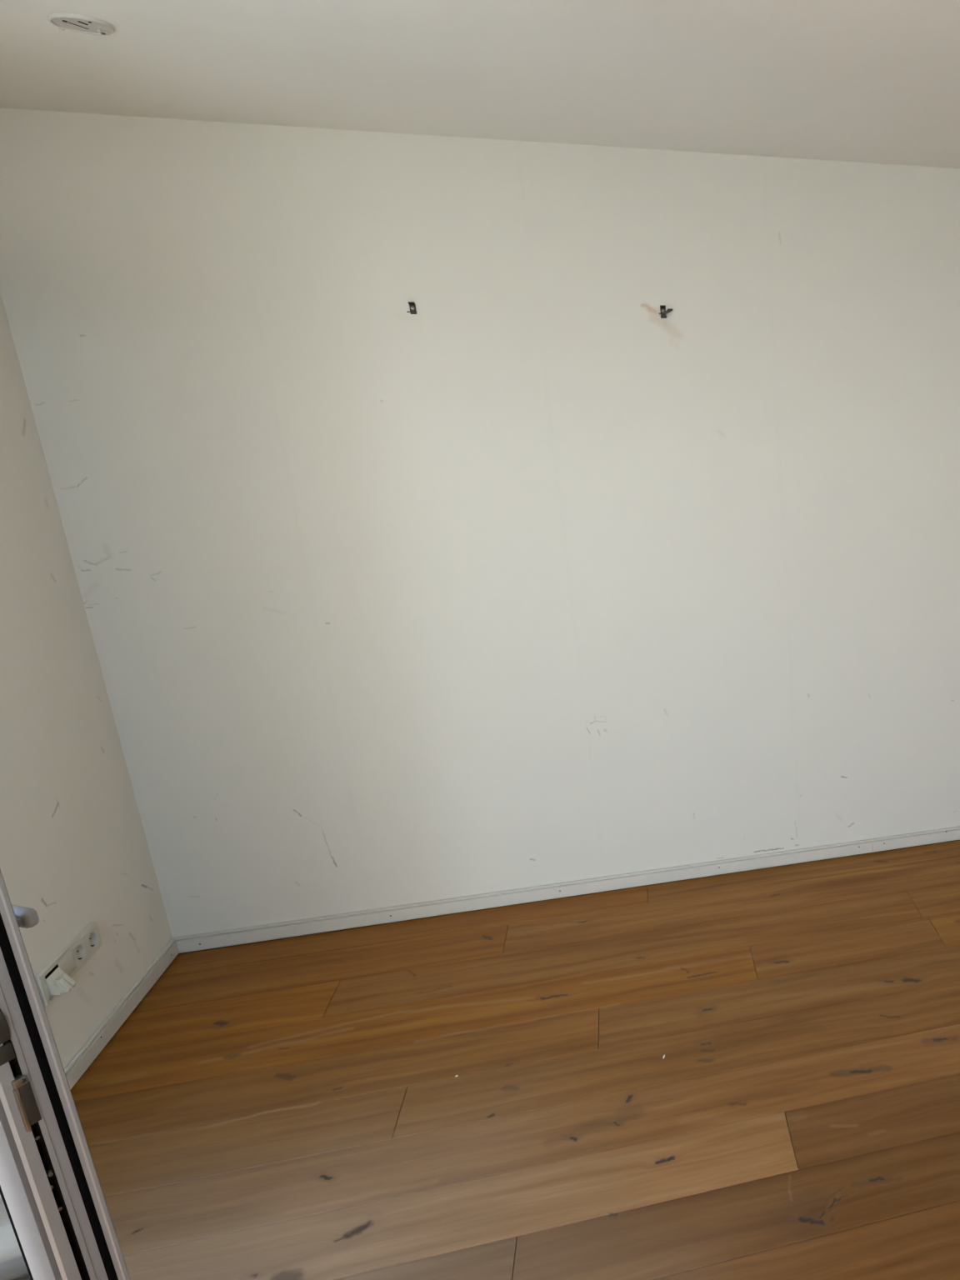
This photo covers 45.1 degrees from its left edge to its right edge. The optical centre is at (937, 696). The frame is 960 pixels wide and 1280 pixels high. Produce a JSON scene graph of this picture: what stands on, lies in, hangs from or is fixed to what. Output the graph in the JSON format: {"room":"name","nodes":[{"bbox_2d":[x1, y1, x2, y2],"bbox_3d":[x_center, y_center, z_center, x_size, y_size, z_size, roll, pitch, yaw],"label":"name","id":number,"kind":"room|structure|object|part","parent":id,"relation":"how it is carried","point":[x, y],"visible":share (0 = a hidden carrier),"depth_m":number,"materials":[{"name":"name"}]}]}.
{"room":"empty room","nodes":[
{"label":"empty room","id":0,"kind":"room"},
{"bbox_2d":[0,291,172,1069],"bbox_3d":[-1.989,0.303,0.758,0.280,2.900,4.600,-6,18,-17],"label":"wall","id":1,"kind":"structure","parent":0,"point":[74,850],"depth_m":2.72,"materials":[{"name":"paint"}]},
{"bbox_2d":[0,869,130,1279],"bbox_3d":[-1.695,0.265,1.478,0.768,2.090,0.130,4,17,15],"label":"door","id":2,"kind":"structure","parent":1,"relation":"in","point":[52,1194],"depth_m":1.47,"materials":[{"name":"white glass"}]},
{"bbox_3d":[-1.354,0.610,1.441,0.012,0.073,0.005,4,17,15],"label":"strike plate","id":3,"kind":"part","parent":2,"relation":"part of","materials":[{"name":"silver metal"}]},
{"bbox_3d":[-1.418,0.326,1.474,0.145,0.030,0.022,4,17,15],"label":"lever","id":4,"kind":"part","parent":2,"relation":"part of","materials":[{"name":"silver metal"}]},
{"bbox_2d":[35,920,102,1005],"bbox_3d":[-2.354,0.721,2.673,0.045,0.086,0.302,-6,18,-17],"label":"power outlet","id":5,"kind":"object","parent":1,"relation":"attached to","point":[55,978],"visible":1,"depth_m":2.64,"materials":[{"name":"white plastic"}]},
{"bbox_2d":[45,967,75,994],"bbox_3d":[-2.323,0.754,2.585,0.044,0.055,0.062,-6,18,-17],"label":"plug","id":6,"kind":"object","parent":5,"relation":"attached to","point":[57,982],"depth_m":2.57,"materials":[{"name":"beige plastic"}]},
{"bbox_3d":[-2.360,0.729,2.640,0.011,0.055,0.071,-6,18,-17],"label":"blank plate","id":7,"kind":"part","parent":5,"relation":"part of","materials":[{"name":"white plastic"}]},
{"bbox_2d":[64,939,179,1089],"bbox_3d":[-2.313,1.022,2.589,0.012,0.052,1.426,-6,18,-17],"label":"baseboard","id":8,"kind":"structure","parent":1,"relation":"attached to","point":[102,1035],"depth_m":2.86,"materials":[{"name":"paint"}]},
{"bbox_2d":[0,107,959,953],"bbox_3d":[-0.022,-0.637,3.802,5.960,2.900,0.280,-6,18,-17],"label":"wall","id":9,"kind":"structure","parent":0,"point":[533,574],"depth_m":3.19,"materials":[{"name":"paint"}]},
{"bbox_2d":[406,301,416,314],"bbox_3d":[-1.594,-1.176,2.955,0.027,0.033,0.018,-6,18,-17],"label":"wall bracket","id":10,"kind":"object","parent":9,"relation":"attached to","point":[412,305],"visible":1,"depth_m":2.96,"materials":[{"name":"metal"}]},
{"bbox_2d":[170,825,959,952],"bbox_3d":[0.034,0.568,4.019,5.400,0.052,0.012,-6,18,-17],"label":"baseboard","id":11,"kind":"structure","parent":9,"relation":"attached to","point":[277,930],"depth_m":3.57,"materials":[{"name":"paint"}]},
{"bbox_2d":[659,305,672,318],"bbox_3d":[-0.883,-1.249,3.169,0.044,0.038,0.018,-6,18,-17],"label":"wall bracket","id":12,"kind":"object","parent":9,"relation":"attached to","point":[662,307],"visible":1,"depth_m":3.17,"materials":[{"name":"metal"}]},
{"bbox_3d":[-0.890,-1.250,3.166,0.017,0.033,0.018,-6,18,-17],"label":"plate","id":13,"kind":"part","parent":12,"relation":"part of","materials":[{"name":"metal"}]},
{"bbox_2d":[0,840,959,1279],"bbox_3d":[0.729,1.323,1.966,5.400,0.200,4.600,-6,18,-17],"label":"floor","id":14,"kind":"structure","parent":0,"point":[297,1107],"depth_m":2.59,"materials":[{"name":"brown wood"}]},
{"bbox_2d":[0,0,959,168],"bbox_3d":[0.706,-1.261,1.184,5.400,0.200,4.600,-6,18,-17],"label":"ceiling","id":15,"kind":"structure","parent":0,"point":[858,81],"depth_m":2.29,"materials":[{"name":"paint"}]},
{"bbox_2d":[47,12,114,34],"bbox_3d":[-1.754,-1.377,2.003,0.106,0.011,0.106,-6,18,-17],"label":"ceiling plate","id":16,"kind":"object","parent":15,"relation":"attached to","point":[76,22],"visible":1,"depth_m":2.00,"materials":[{"name":"plastic"}]}
]}

